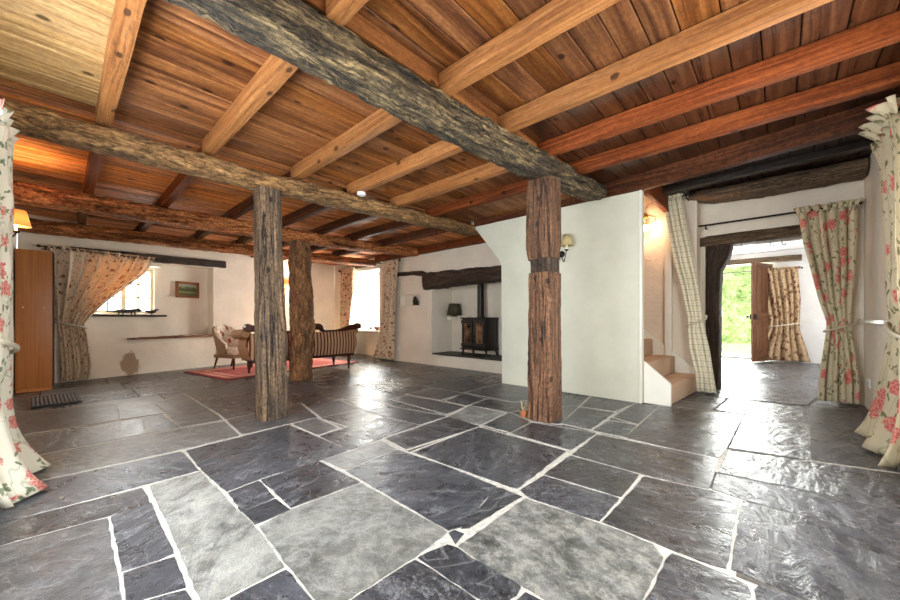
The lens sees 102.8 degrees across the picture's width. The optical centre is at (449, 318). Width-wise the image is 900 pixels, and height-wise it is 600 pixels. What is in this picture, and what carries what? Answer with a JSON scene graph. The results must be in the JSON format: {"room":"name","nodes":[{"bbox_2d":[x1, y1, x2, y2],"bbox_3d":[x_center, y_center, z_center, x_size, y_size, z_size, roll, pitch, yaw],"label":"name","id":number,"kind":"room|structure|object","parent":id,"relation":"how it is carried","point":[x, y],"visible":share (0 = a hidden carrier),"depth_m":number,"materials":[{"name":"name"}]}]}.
{"room":"traditional dwelling","nodes":[
{"label":"traditional dwelling","id":0,"kind":"room"},
{"bbox_2d":[9,206,16,393],"bbox_3d":[-3.190,-0.355,2.152,9.050,2.750,0.331,0,0,43],"label":"wall","id":1,"kind":"structure","parent":0,"point":[14,239],"depth_m":4.82,"materials":[{"name":"paint"}]},
{"bbox_2d":[12,209,31,237],"bbox_3d":[-4.138,-0.894,3.403,0.200,0.282,0.230,0,0,43],"label":"wall lamp","id":2,"kind":"object","parent":1,"relation":"attached to","point":[21,219],"visible":0.67,"depth_m":3.40,"materials":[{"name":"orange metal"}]},
{"bbox_2d":[18,218,375,266],"bbox_3d":[-4.009,-1.372,7.113,5.861,0.281,0.302,0,0,-45],"label":"ceiling beam","id":3,"kind":"structure","parent":1,"relation":"attached to","point":[69,229],"depth_m":6.01,"materials":[{"name":"brown wood"}]},
{"bbox_3d":[-2.084,-1.124,1.479,2.370,0.077,0.187,0,0,43],"label":"curtain rod","id":4,"kind":"object","parent":1,"relation":"attached to","visible":0},
{"bbox_2d":[0,98,50,508],"bbox_3d":[-2.637,-0.097,2.167,0.897,2.188,0.313,0,0,43],"label":"window curtain","id":5,"kind":"object","parent":4,"relation":"hanging from","point":[19,460],"visible":1,"depth_m":2.08,"materials":[{"name":"fabric"}]},
{"bbox_2d":[17,214,334,382],"bbox_3d":[-5.048,-0.355,8.037,0.378,2.750,6.088,0,0,29],"label":"wall","id":6,"kind":"structure","parent":0,"point":[226,295],"depth_m":7.21,"materials":[{"name":"paint"}]},
{"bbox_2d":[95,270,152,313],"bbox_3d":[-5.996,-0.525,6.580,0.050,0.850,0.900,0,0,29],"label":"window","id":7,"kind":"structure","parent":6,"relation":"in","point":[122,296],"depth_m":6.76,"materials":[{"name":"beige paint"}]},
{"bbox_2d":[92,314,166,316],"bbox_3d":[-5.825,-0.060,6.496,0.340,0.036,1.060,0,0,29],"label":"window sill","id":8,"kind":"structure","parent":6,"relation":"attached to","point":[95,315],"depth_m":6.32,"materials":[{"name":"brown wood"}]},
{"bbox_2d":[105,308,141,314],"bbox_3d":[-5.818,-0.135,6.407,0.074,0.121,0.514,0,0,29],"label":"ornament","id":9,"kind":"object","parent":8,"relation":"on","point":[118,311],"visible":1,"depth_m":6.42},
{"bbox_2d":[145,309,158,314],"bbox_3d":[-5.631,-0.137,6.785,0.070,0.118,0.238,0,0,23],"label":"bird ornament","id":10,"kind":"object","parent":8,"relation":"on","point":[151,312],"visible":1,"depth_m":6.76,"materials":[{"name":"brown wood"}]},
{"bbox_2d":[70,246,225,267],"bbox_3d":[-5.532,-1.140,6.819,0.173,0.250,2.396,0,0,29],"label":"lintel","id":11,"kind":"object","parent":6,"relation":"attached to","point":[164,259],"visible":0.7,"depth_m":7.02,"materials":[{"name":"brown wood"}]},
{"bbox_2d":[36,244,157,262],"bbox_3d":[-5.853,-1.079,6.036,0.172,0.077,1.510,0,0,29],"label":"curtain rod","id":12,"kind":"object","parent":11,"relation":"attached to","point":[37,245],"visible":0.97,"depth_m":5.78,"materials":[{"name":"black metal"}]},
{"bbox_2d":[47,244,155,381],"bbox_3d":[-5.753,-0.076,6.011,0.246,2.116,1.371,0,0,33],"label":"window curtain","id":13,"kind":"object","parent":12,"relation":"hanging from","point":[85,281],"visible":1,"depth_m":5.77,"materials":[{"name":"fabric"}]},
{"bbox_2d":[127,335,212,339],"bbox_3d":[-5.486,0.355,7.085,0.300,0.034,1.460,0,0,29],"label":"board","id":14,"kind":"object","parent":6,"relation":"attached to","point":[154,337],"visible":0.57,"depth_m":6.93,"materials":[{"name":"brown wood"}]},
{"bbox_2d":[175,281,198,297],"bbox_3d":[-5.420,-0.600,7.415,0.032,0.330,0.430,0,0,29],"label":"picture","id":15,"kind":"object","parent":6,"relation":"attached to","point":[182,289],"visible":1,"depth_m":7.40,"materials":[{"name":"brown wood"}]},
{"bbox_2d":[334,243,501,373],"bbox_3d":[-0.751,-0.355,8.602,6.750,2.750,0.675,0,0,43],"label":"wall","id":16,"kind":"structure","parent":0,"point":[424,329],"depth_m":8.08,"materials":[{"name":"paint"}]},
{"bbox_2d":[358,329,378,331],"bbox_3d":[-2.167,0.318,9.796,1.390,0.035,0.610,0,0,43],"label":"window sill","id":17,"kind":"structure","parent":16,"relation":"attached to","point":[360,330],"depth_m":9.38,"materials":[{"name":"white paint"}]},
{"bbox_2d":[361,273,378,329],"bbox_3d":[-2.063,-0.470,9.910,1.310,1.540,0.050,0,0,43],"label":"window","id":18,"kind":"structure","parent":16,"relation":"in","point":[375,301],"depth_m":9.89,"materials":[{"name":"white paint"}]},
{"bbox_2d":[339,258,400,270],"bbox_3d":[-2.172,-1.404,9.385,2.601,0.135,0.140,0,0,43],"label":"window timber","id":19,"kind":"structure","parent":16,"relation":"in","point":[378,262],"depth_m":9.01,"materials":[{"name":"brown wood"}]},
{"bbox_3d":[-2.135,-1.344,9.336,2.720,0.096,0.142,0,0,43],"label":"curtain rod","id":20,"kind":"object","parent":19,"relation":"attached to","visible":0},
{"bbox_2d":[340,267,355,327],"bbox_3d":[-2.826,-0.210,9.892,0.747,2.384,0.135,0,0,43],"label":"window curtain","id":21,"kind":"object","parent":20,"relation":"hanging from","point":[348,275],"visible":0.74,"depth_m":9.89,"materials":[{"name":"beige fabric"}]},
{"bbox_2d":[373,259,398,359],"bbox_3d":[-1.581,-0.202,8.761,1.033,2.398,0.153,0,0,43],"label":"window curtain","id":22,"kind":"object","parent":20,"relation":"hanging from","point":[385,348],"visible":1,"depth_m":8.63,"materials":[{"name":"beige fabric"}]},
{"bbox_2d":[397,271,426,276],"bbox_3d":[-0.897,-1.004,8.307,1.139,0.234,0.107,0,0,43],"label":"wooden beam","id":23,"kind":"structure","parent":16,"relation":"attached to","point":[416,273],"depth_m":8.23,"materials":[{"name":"brown wood"}]},
{"bbox_2d":[412,296,418,304],"bbox_3d":[-0.792,-0.422,8.300,0.160,0.215,0.124,0,0,43],"label":"ornament","id":24,"kind":"object","parent":16,"relation":"in","point":[415,301],"visible":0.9,"depth_m":8.27,"materials":[{"name":"metal"}]},
{"bbox_2d":[418,236,485,253],"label":"wall plate","id":25,"kind":"object","parent":16,"relation":"attached to","point":[456,244],"depth_m":7.23,"materials":[{"name":"brown wood"}]},
{"bbox_2d":[447,303,460,316],"bbox_3d":[0.094,-0.200,8.023,0.328,0.290,0.330,0,0,43],"label":"wall lamp","id":26,"kind":"object","parent":16,"relation":"on","point":[454,309],"visible":1,"depth_m":7.91,"materials":[{"name":"fabric"}]},
{"bbox_2d":[422,265,500,289],"bbox_3d":[0.492,-0.833,7.098,2.686,0.391,0.375,0,0,43],"label":"lintel","id":27,"kind":"object","parent":16,"relation":"attached to","point":[446,279],"visible":0.71,"depth_m":7.16,"materials":[{"name":"brown wood"}]},
{"bbox_2d":[432,351,501,360],"bbox_3d":[0.660,0.750,7.227,2.330,0.029,0.690,0,0,43],"label":"hearth slab","id":28,"kind":"object","parent":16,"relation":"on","point":[448,353],"visible":0.56,"depth_m":7.44,"materials":[{"name":"stone"}]},
{"bbox_2d":[460,283,498,355],"bbox_3d":[0.587,-0.059,7.377,0.670,1.605,0.483,0,0,43],"label":"wood stove","id":29,"kind":"object","parent":28,"relation":"on","point":[479,333],"visible":0.96,"depth_m":7.24,"materials":[{"name":"metal"}]},
{"bbox_2d":[484,356,501,359],"bbox_3d":[1.001,0.725,6.571,0.815,0.026,0.226,0,0,43],"label":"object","id":30,"kind":"object","parent":28,"relation":"on","point":[487,357],"visible":0.43,"depth_m":6.65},
{"bbox_2d":[0,354,899,599],"bbox_3d":[0.759,1.008,7.180,12.400,0.017,12.800,0,0,43],"label":"floor","id":31,"kind":"structure","parent":0,"point":[381,479],"depth_m":2.04,"materials":[{"name":"stone"}]},
{"bbox_2d":[15,248,56,392],"bbox_3d":[-5.930,0.025,5.160,0.604,1.950,0.378,0,0,43],"label":"tall cabinet","id":32,"kind":"object","parent":31,"relation":"on","point":[35,318],"visible":1,"depth_m":4.94,"materials":[{"name":"brown wood"}]},
{"bbox_2d":[31,392,81,408],"bbox_3d":[-4.820,0.986,4.390,0.760,0.036,0.400,0,0,41],"label":"door mat","id":33,"kind":"object","parent":31,"relation":"on","point":[52,400],"visible":1,"depth_m":4.29,"materials":[{"name":"rubber"}]},
{"bbox_2d":[253,186,287,420],"bbox_3d":[-1.828,-0.148,3.662,0.258,2.308,0.288,0,0,43],"label":"timber post","id":34,"kind":"object","parent":31,"relation":"on","point":[271,394],"visible":1,"depth_m":3.56,"materials":[{"name":"brown wood"}]},
{"bbox_2d":[0,97,476,234],"bbox_3d":[-1.378,-1.421,4.176,0.293,0.283,5.124,0,0,44],"label":"ceiling beam","id":35,"kind":"structure","parent":34,"relation":"on","point":[32,121],"depth_m":3.11,"materials":[{"name":"brown wood"}]},
{"bbox_2d":[184,358,356,379],"bbox_3d":[-3.565,0.996,7.529,1.620,0.015,2.880,0,0,33],"label":"rug","id":36,"kind":"object","parent":31,"relation":"on","point":[225,373],"visible":0.52,"depth_m":6.89,"materials":[{"name":"red fabric"}]},
{"bbox_2d":[212,324,252,369],"bbox_3d":[-4.404,0.548,7.242,0.730,0.885,0.657,0,0,21],"label":"armchair","id":37,"kind":"object","parent":36,"relation":"on","point":[226,346],"visible":0.71,"depth_m":7.06,"materials":[{"name":"fabric"}]},
{"bbox_2d":[231,323,360,372],"bbox_3d":[-2.868,0.528,6.942,0.740,0.944,2.301,0,0,43],"label":"settee","id":38,"kind":"object","parent":31,"relation":"on","point":[342,341],"visible":0.66,"depth_m":6.90,"materials":[{"name":"fabric"}]},
{"bbox_2d":[288,240,314,380],"bbox_3d":[-2.501,-0.142,6.043,0.384,2.302,0.409,0,0,43],"label":"timber post","id":39,"kind":"object","parent":31,"relation":"on","point":[301,304],"visible":1,"depth_m":5.89,"materials":[{"name":"brown wood"}]},
{"bbox_2d":[13,181,419,255],"bbox_3d":[-2.732,-1.415,5.909,0.335,0.330,5.846,0,0,44],"label":"ceiling beam","id":40,"kind":"structure","parent":39,"relation":"on","point":[29,194],"depth_m":4.66,"materials":[{"name":"brown wood"}]},
{"bbox_2d":[375,254,408,261],"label":"wall plate","id":41,"kind":"object","parent":40,"relation":"attached to","point":[384,257],"depth_m":8.68,"materials":[{"name":"brown wood"}]},
{"bbox_2d":[520,401,527,416],"bbox_3d":[0.757,0.921,3.673,0.083,0.158,0.087,0,0,18],"label":"plant pot","id":42,"kind":"object","parent":31,"relation":"on","point":[524,411],"visible":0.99,"depth_m":3.65,"materials":[{"name":"ceramic"}]},
{"bbox_2d":[526,175,561,423],"bbox_3d":[0.951,-0.191,3.626,0.295,2.390,0.285,0,0,43],"label":"timber post","id":43,"kind":"object","parent":31,"relation":"on","point":[543,202],"visible":1,"depth_m":3.52,"materials":[{"name":"brown wood"}]},
{"bbox_2d":[164,0,606,201],"bbox_3d":[0.063,-1.495,2.715,0.317,0.280,4.932,0,0,45],"label":"ceiling beam","id":44,"kind":"structure","parent":43,"relation":"on","point":[293,31],"depth_m":2.11,"materials":[{"name":"brown wood"}]},
{"bbox_2d":[644,330,695,406],"bbox_3d":[2.247,0.177,5.236,2.109,1.645,1.320,0,0,43],"label":"staircase","id":45,"kind":"structure","parent":31,"relation":"on","point":[667,379],"depth_m":4.62,"materials":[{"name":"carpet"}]},
{"bbox_2d":[705,245,733,388],"bbox_3d":[3.923,-0.031,5.225,0.318,2.068,0.350,0,0,43],"label":"post","id":46,"kind":"object","parent":31,"relation":"on","point":[718,257],"visible":0.86,"depth_m":5.13,"materials":[{"name":"brown wood"}]},
{"bbox_2d":[0,0,899,265],"bbox_3d":[-1.467,-1.683,5.423,11.094,0.217,7.000,0,0,43],"label":"ceiling","id":47,"kind":"structure","parent":0,"point":[185,70],"depth_m":2.61,"materials":[{"name":"brown wood"}]},
{"bbox_2d":[78,192,93,223],"bbox_3d":[-4.938,-1.519,4.853,1.760,0.135,0.093,0,0,43],"label":"joist","id":48,"kind":"object","parent":47,"relation":"attached to","point":[82,217],"visible":0.29,"depth_m":5.20,"materials":[{"name":"brown wood"}]},
{"bbox_2d":[83,122,107,193],"bbox_3d":[-3.495,-1.530,3.527,2.120,0.134,0.094,0,0,43],"label":"joist","id":49,"kind":"object","parent":47,"relation":"attached to","point":[94,162],"visible":0.59,"depth_m":3.58,"materials":[{"name":"brown wood"}]},
{"bbox_2d":[95,0,146,127],"bbox_3d":[-1.974,-1.560,2.130,1.930,0.137,0.097,0,0,43],"label":"joist","id":50,"kind":"object","parent":47,"relation":"attached to","point":[127,14],"visible":1,"depth_m":2.04,"materials":[{"name":"brown wood"}]},
{"bbox_2d":[139,199,158,231],"bbox_3d":[-4.467,-1.520,5.366,1.760,0.134,0.094,0,0,43],"label":"joist","id":51,"kind":"object","parent":47,"relation":"attached to","point":[143,226],"visible":0.34,"depth_m":5.65,"materials":[{"name":"brown wood"}]},
{"bbox_2d":[159,146,201,207],"bbox_3d":[-3.025,-1.530,4.039,2.120,0.135,0.092,0,0,43],"label":"joist","id":52,"kind":"object","parent":47,"relation":"attached to","point":[181,182],"visible":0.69,"depth_m":4.12,"materials":[{"name":"brown wood"}]},
{"bbox_2d":[195,212,226,238],"bbox_3d":[-3.936,-1.520,5.943,1.760,0.134,0.094,0,0,43],"label":"joist","id":53,"kind":"object","parent":47,"relation":"attached to","point":[199,234],"visible":0.41,"depth_m":6.23,"materials":[{"name":"brown wood"}]},
{"bbox_2d":[238,236,253,243],"bbox_3d":[-3.472,-1.520,6.449,1.760,0.135,0.092,0,0,43],"label":"joist","id":54,"kind":"object","parent":47,"relation":"attached to","point":[243,239],"visible":0.29,"depth_m":6.76,"materials":[{"name":"brown wood"}]},
{"bbox_2d":[202,54,297,156],"bbox_3d":[-1.507,-1.560,2.639,1.930,0.135,0.098,0,0,43],"label":"joist","id":55,"kind":"object","parent":47,"relation":"attached to","point":[275,71],"visible":0.82,"depth_m":2.51,"materials":[{"name":"brown wood"}]},
{"bbox_2d":[227,172,290,218],"bbox_3d":[-2.492,-1.530,4.619,2.120,0.135,0.091,0,0,43],"label":"joist","id":56,"kind":"object","parent":47,"relation":"attached to","point":[245,206],"visible":0.45,"depth_m":4.89,"materials":[{"name":"brown wood"}]},
{"bbox_2d":[282,229,313,247],"bbox_3d":[-3.028,-1.520,6.932,1.760,0.134,0.088,0,0,43],"label":"joist","id":57,"kind":"object","parent":47,"relation":"attached to","point":[284,244],"visible":0.1,"depth_m":7.10,"materials":[{"name":"brown wood"}]},
{"bbox_2d":[282,188,346,227],"bbox_3d":[-2.033,-1.530,5.117,2.120,0.134,0.092,0,0,43],"label":"joist","id":58,"kind":"object","parent":47,"relation":"attached to","point":[312,209],"visible":0.62,"depth_m":5.13,"materials":[{"name":"brown wood"}]},
{"bbox_2d":[310,235,346,252],"bbox_3d":[-2.584,-1.520,7.414,1.760,0.134,0.090,0,0,43],"label":"joist","id":59,"kind":"object","parent":47,"relation":"attached to","point":[314,248],"visible":0.26,"depth_m":7.57,"materials":[{"name":"brown wood"}]},
{"bbox_2d":[290,108,401,179],"bbox_3d":[-0.968,-1.560,3.225,1.930,0.136,0.100,0,0,43],"label":"joist","id":60,"kind":"object","parent":47,"relation":"attached to","point":[380,121],"visible":0.86,"depth_m":3.12,"materials":[{"name":"brown wood"}]},
{"bbox_2d":[325,0,368,25],"bbox_3d":[0.293,-1.638,1.072,2.460,0.140,0.107,0,0,43],"label":"joist","id":61,"kind":"object","parent":47,"relation":"attached to","point":[341,12],"visible":0.98,"depth_m":1.83,"materials":[{"name":"brown wood"}]},
{"bbox_2d":[314,202,389,234],"bbox_3d":[-1.582,-1.530,5.609,2.120,0.135,0.096,0,0,43],"label":"joist","id":62,"kind":"object","parent":47,"relation":"attached to","point":[355,218],"visible":0.71,"depth_m":5.65,"materials":[{"name":"brown wood"}]},
{"bbox_2d":[332,241,376,256],"bbox_3d":[-2.117,-1.520,7.923,1.760,0.135,0.090,0,0,43],"label":"joist","id":63,"kind":"object","parent":47,"relation":"attached to","point":[343,252],"visible":0.48,"depth_m":8.14,"materials":[{"name":"brown wood"}]},
{"bbox_2d":[347,212,424,240],"bbox_3d":[-1.140,-1.530,6.089,2.120,0.134,0.091,0,0,43],"label":"joist","id":64,"kind":"object","parent":47,"relation":"attached to","point":[394,225],"visible":0.73,"depth_m":6.11,"materials":[{"name":"brown wood"}]},
{"bbox_2d":[347,140,463,194],"bbox_3d":[-0.510,-1.561,3.723,1.930,0.134,0.095,0,0,43],"label":"joist","id":65,"kind":"object","parent":47,"relation":"attached to","point":[441,150],"visible":0.78,"depth_m":3.62,"materials":[{"name":"brown wood"}]},
{"bbox_2d":[357,191,365,196],"bbox_3d":[-1.041,-1.470,4.217,0.100,0.044,0.100,0,0,43],"label":"smoke detector","id":66,"kind":"object","parent":65,"relation":"attached to","point":[359,193],"visible":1,"depth_m":4.18,"materials":[{"name":"white plastic"}]},
{"bbox_2d":[377,228,446,245],"bbox_3d":[-0.672,-1.530,6.598,2.120,0.134,0.092,0,0,43],"label":"joist","id":67,"kind":"object","parent":47,"relation":"attached to","point":[426,232],"visible":0.73,"depth_m":6.59,"materials":[{"name":"brown wood"}]},
{"bbox_2d":[390,162,508,206],"bbox_3d":[-0.063,-1.560,4.210,1.930,0.134,0.096,0,0,43],"label":"joist","id":68,"kind":"object","parent":47,"relation":"attached to","point":[488,170],"visible":0.82,"depth_m":4.09,"materials":[{"name":"brown wood"}]},
{"bbox_2d":[425,179,529,216],"bbox_3d":[0.377,-1.559,4.688,1.930,0.136,0.100,0,0,43],"label":"joist","id":69,"kind":"object","parent":47,"relation":"attached to","point":[517,188],"visible":0.84,"depth_m":4.61,"materials":[{"name":"brown wood"}]},
{"bbox_2d":[438,0,619,95],"bbox_3d":[0.861,-1.638,1.690,2.460,0.141,0.107,0,0,43],"label":"joist","id":70,"kind":"object","parent":47,"relation":"attached to","point":[556,17],"visible":1,"depth_m":2.07,"materials":[{"name":"brown wood"}]},
{"bbox_2d":[498,0,833,132],"bbox_3d":[1.343,-1.637,2.215,2.460,0.139,0.103,0,0,43],"label":"joist","id":71,"kind":"object","parent":47,"relation":"attached to","point":[750,17],"visible":0.99,"depth_m":2.20,"materials":[{"name":"brown wood"}]},
{"bbox_2d":[471,0,899,224],"bbox_3d":[-1.518,-1.850,5.368,11.700,0.100,7.650,0,0,43],"label":"deck","id":72,"kind":"object","parent":47,"relation":"attached to","point":[630,0],"depth_m":2.45,"materials":[{"name":"brown wood"}]},
{"bbox_2d":[474,94,899,226],"bbox_3d":[2.015,-1.623,4.414,0.272,0.200,4.482,0,0,-43],"label":"joist","id":73,"kind":"object","parent":47,"relation":"attached to","point":[845,123],"visible":0.66,"depth_m":3.47,"materials":[{"name":"brown wood"}]},
{"bbox_2d":[537,10,899,155],"bbox_3d":[1.779,-1.637,2.689,2.460,0.142,0.108,0,0,43],"label":"joist","id":74,"kind":"object","parent":47,"relation":"attached to","point":[884,31],"visible":0.97,"depth_m":2.44,"materials":[{"name":"brown wood"}]},
{"bbox_2d":[568,61,899,174],"bbox_3d":[2.198,-1.637,3.145,2.460,0.140,0.109,0,0,43],"label":"joist","id":75,"kind":"object","parent":47,"relation":"attached to","point":[887,77],"visible":0.95,"depth_m":2.86,"materials":[{"name":"brown wood"}]},
{"bbox_2d":[663,138,873,194],"bbox_3d":[3.556,-1.749,4.201,0.118,0.107,1.895,0,0,-43],"label":"joist","id":76,"kind":"object","parent":47,"relation":"attached to","point":[849,148],"visible":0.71,"depth_m":4.03,"materials":[{"name":"brown wood"}]},
{"bbox_2d":[476,190,643,402],"bbox_3d":[1.370,-0.265,5.125,2.520,2.530,0.080,0,0,43],"label":"wall partition","id":77,"kind":"structure","parent":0,"point":[599,272],"depth_m":4.66,"materials":[{"name":"paint"}]},
{"bbox_2d":[560,234,572,261],"bbox_3d":[1.465,-0.942,4.844,0.410,0.356,0.195,0,0,43],"label":"wall lamp","id":78,"kind":"object","parent":77,"relation":"attached to","point":[566,241],"visible":0.51,"depth_m":4.72,"materials":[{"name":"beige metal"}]},
{"bbox_2d":[639,190,641,403],"bbox_3d":[2.284,-0.265,4.282,0.027,2.530,0.093,0,0,43],"label":"trim","id":79,"kind":"structure","parent":77,"relation":"attached to","point":[640,191],"depth_m":4.25,"materials":[{"name":"white paint"}]},
{"bbox_2d":[644,186,669,212],"bbox_3d":[2.771,-1.665,4.788,0.070,0.270,1.280,0,0,43],"label":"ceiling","id":80,"kind":"structure","parent":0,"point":[655,195],"depth_m":4.71,"materials":[{"name":"brown wood"}]},
{"bbox_2d":[644,195,694,365],"bbox_3d":[2.401,-0.705,6.011,2.840,3.450,0.040,0,0,42],"label":"wall","id":81,"kind":"structure","parent":0,"point":[654,238],"depth_m":5.34,"materials":[{"name":"paint"}]},
{"bbox_2d":[644,213,655,230],"bbox_3d":[2.965,-1.467,5.397,0.241,0.304,0.120,0,0,43],"label":"wall lamp","id":82,"kind":"object","parent":81,"relation":"attached to","point":[646,215],"visible":0.66,"depth_m":5.37,"materials":[{"name":"gold metal"}]},
{"bbox_2d":[665,216,672,355],"bbox_3d":[3.188,-0.575,5.233,0.090,2.350,0.080,0,0,43],"label":"trim","id":83,"kind":"structure","parent":81,"relation":"attached to","point":[668,252],"depth_m":5.21,"materials":[{"name":"white paint"}]},
{"bbox_2d":[695,201,699,294],"bbox_3d":[2.007,-0.740,5.626,2.940,3.520,1.800,0,0,43],"label":"wall","id":84,"kind":"structure","parent":0,"point":[697,205],"depth_m":5.08,"materials":[{"name":"paint"}]},
{"bbox_2d":[688,157,867,203],"bbox_3d":[4.034,-1.675,4.572,1.648,0.203,0.417,0,0,43],"label":"lintel","id":85,"kind":"object","parent":84,"relation":"attached to","point":[853,170],"visible":0.99,"depth_m":4.33,"materials":[{"name":"brown wood"}]},
{"bbox_2d":[671,193,692,200],"bbox_3d":[3.247,-1.694,5.095,0.375,0.077,0.222,0,0,43],"label":"curtain rod","id":86,"kind":"object","parent":85,"relation":"attached to","point":[690,194],"visible":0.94,"depth_m":4.95,"materials":[{"name":"black metal"}]},
{"bbox_2d":[665,193,716,393],"bbox_3d":[3.267,-0.372,4.944,0.652,2.738,0.196,0,0,37],"label":"door curtain","id":87,"kind":"object","parent":86,"relation":"hanging from","point":[679,240],"visible":0.96,"depth_m":4.91,"materials":[{"name":"fabric"}]},
{"bbox_2d":[732,239,804,254],"bbox_3d":[6.093,-1.660,6.998,4.000,0.080,5.350,0,0,43],"label":"ceiling","id":88,"kind":"structure","parent":0,"point":[796,244],"depth_m":8.13,"materials":[{"name":"white paint"}]},
{"bbox_2d":[729,249,825,363],"bbox_3d":[7.781,-0.355,8.798,3.750,2.750,0.314,0,0,43],"label":"wall","id":89,"kind":"structure","parent":0,"point":[812,333],"depth_m":8.23,"materials":[{"name":"white paint"}]},
{"bbox_2d":[746,262,772,361],"bbox_3d":[7.300,-0.160,8.455,0.862,2.300,0.185,0,0,-26],"label":"door","id":90,"kind":"structure","parent":89,"relation":"in","point":[759,316],"depth_m":8.33,"materials":[{"name":"brown wood"}]},
{"bbox_2d":[723,267,802,273],"bbox_3d":[7.371,-1.144,8.802,1.840,0.077,0.222,0,0,43],"label":"curtain rod","id":91,"kind":"object","parent":89,"relation":"attached to","point":[800,267],"visible":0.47,"depth_m":8.81,"materials":[{"name":"black metal"}]},
{"bbox_2d":[767,266,810,362],"bbox_3d":[7.728,-0.109,8.361,0.293,2.182,0.946,0,0,-40],"label":"door curtain","id":92,"kind":"object","parent":91,"relation":"hanging from","point":[786,342],"visible":0.9,"depth_m":8.29,"materials":[{"name":"fabric"}]},
{"bbox_2d":[726,254,801,266],"bbox_3d":[7.448,-1.427,8.937,1.871,0.149,0.308,0,0,43],"label":"lintel","id":93,"kind":"object","parent":89,"relation":"attached to","point":[739,262],"visible":0.62,"depth_m":8.62,"materials":[{"name":"brown wood"}]},
{"bbox_2d":[700,179,863,404],"bbox_3d":[4.351,-0.405,4.852,1.640,2.850,0.347,0,0,43],"label":"wall","id":94,"kind":"structure","parent":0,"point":[782,203],"depth_m":4.63,"materials":[{"name":"paint"}]},
{"bbox_2d":[700,225,801,247],"bbox_3d":[4.281,-1.125,4.893,1.401,0.167,0.353,0,0,43],"label":"lintel","id":95,"kind":"object","parent":94,"relation":"attached to","point":[787,233],"visible":0.77,"depth_m":4.85,"materials":[{"name":"brown wood"}]},
{"bbox_2d":[698,202,861,229],"bbox_3d":[4.146,-1.311,4.680,1.610,0.082,0.177,0,0,43],"label":"curtain rod","id":96,"kind":"object","parent":94,"relation":"attached to","point":[705,225],"visible":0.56,"depth_m":4.74,"materials":[{"name":"black metal"}]},
{"bbox_2d":[793,198,861,404],"bbox_3d":[4.486,-0.191,4.285,0.566,2.365,0.241,0,0,43],"label":"door curtain","id":97,"kind":"object","parent":96,"relation":"hanging from","point":[829,235],"visible":1,"depth_m":4.21,"materials":[{"name":"fabric"}]},
{"bbox_2d":[863,151,887,409],"bbox_3d":[2.777,-0.405,1.726,0.327,2.850,7.200,0,0,43],"label":"wall","id":98,"kind":"structure","parent":0,"point":[875,306],"depth_m":3.76,"materials":[{"name":"paint"}]},
{"bbox_2d":[866,377,870,387],"bbox_3d":[4.531,0.690,3.890,0.017,0.100,0.170,0,0,43],"label":"wall socket","id":99,"kind":"object","parent":98,"relation":"attached to","point":[868,380],"visible":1,"depth_m":3.86,"materials":[{"name":"white plastic"}]},
{"bbox_2d":[864,320,887,323],"bbox_3d":[4.082,0.028,3.413,0.080,0.035,0.950,0,0,43],"label":"wall shelf","id":100,"kind":"object","parent":98,"relation":"attached to","point":[865,321],"visible":0.69,"depth_m":3.34,"materials":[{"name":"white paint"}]},
{"bbox_3d":[2.322,-1.414,1.574,0.132,0.077,3.760,0,0,43],"label":"curtain rod","id":101,"kind":"object","parent":98,"relation":"attached to","visible":0},
{"bbox_2d":[855,94,899,467],"bbox_3d":[3.276,-0.256,2.710,0.273,2.512,1.034,0,0,43],"label":"window curtain","id":102,"kind":"object","parent":101,"relation":"hanging from","point":[880,427],"visible":1,"depth_m":2.53,"materials":[{"name":"fabric"}]},
{"label":"outside","id":103,"kind":"structure","parent":0,"visible":0},
{"bbox_2d":[722,342,750,354],"bbox_3d":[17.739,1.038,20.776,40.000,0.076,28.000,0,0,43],"label":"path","id":104,"kind":"structure","parent":103,"point":[731,348],"depth_m":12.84,"materials":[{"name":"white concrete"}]},
{"bbox_2d":[722,266,750,343],"bbox_3d":[12.398,-2.466,15.738,13.287,7.443,2.653,0,0,41],"label":"hedge","id":105,"kind":"object","parent":104,"relation":"on","point":[736,288],"visible":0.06,"depth_m":15.38,"materials":[{"name":"green plant"}]},
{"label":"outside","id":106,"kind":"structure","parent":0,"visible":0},
{"bbox_2d":[722,353,750,357],"bbox_3d":[7.723,1.060,9.880,14.000,0.080,1.800,0,0,43],"label":"paving","id":107,"kind":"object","parent":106,"point":[723,354],"visible":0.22,"depth_m":10.03,"materials":[{"name":"white stone"}]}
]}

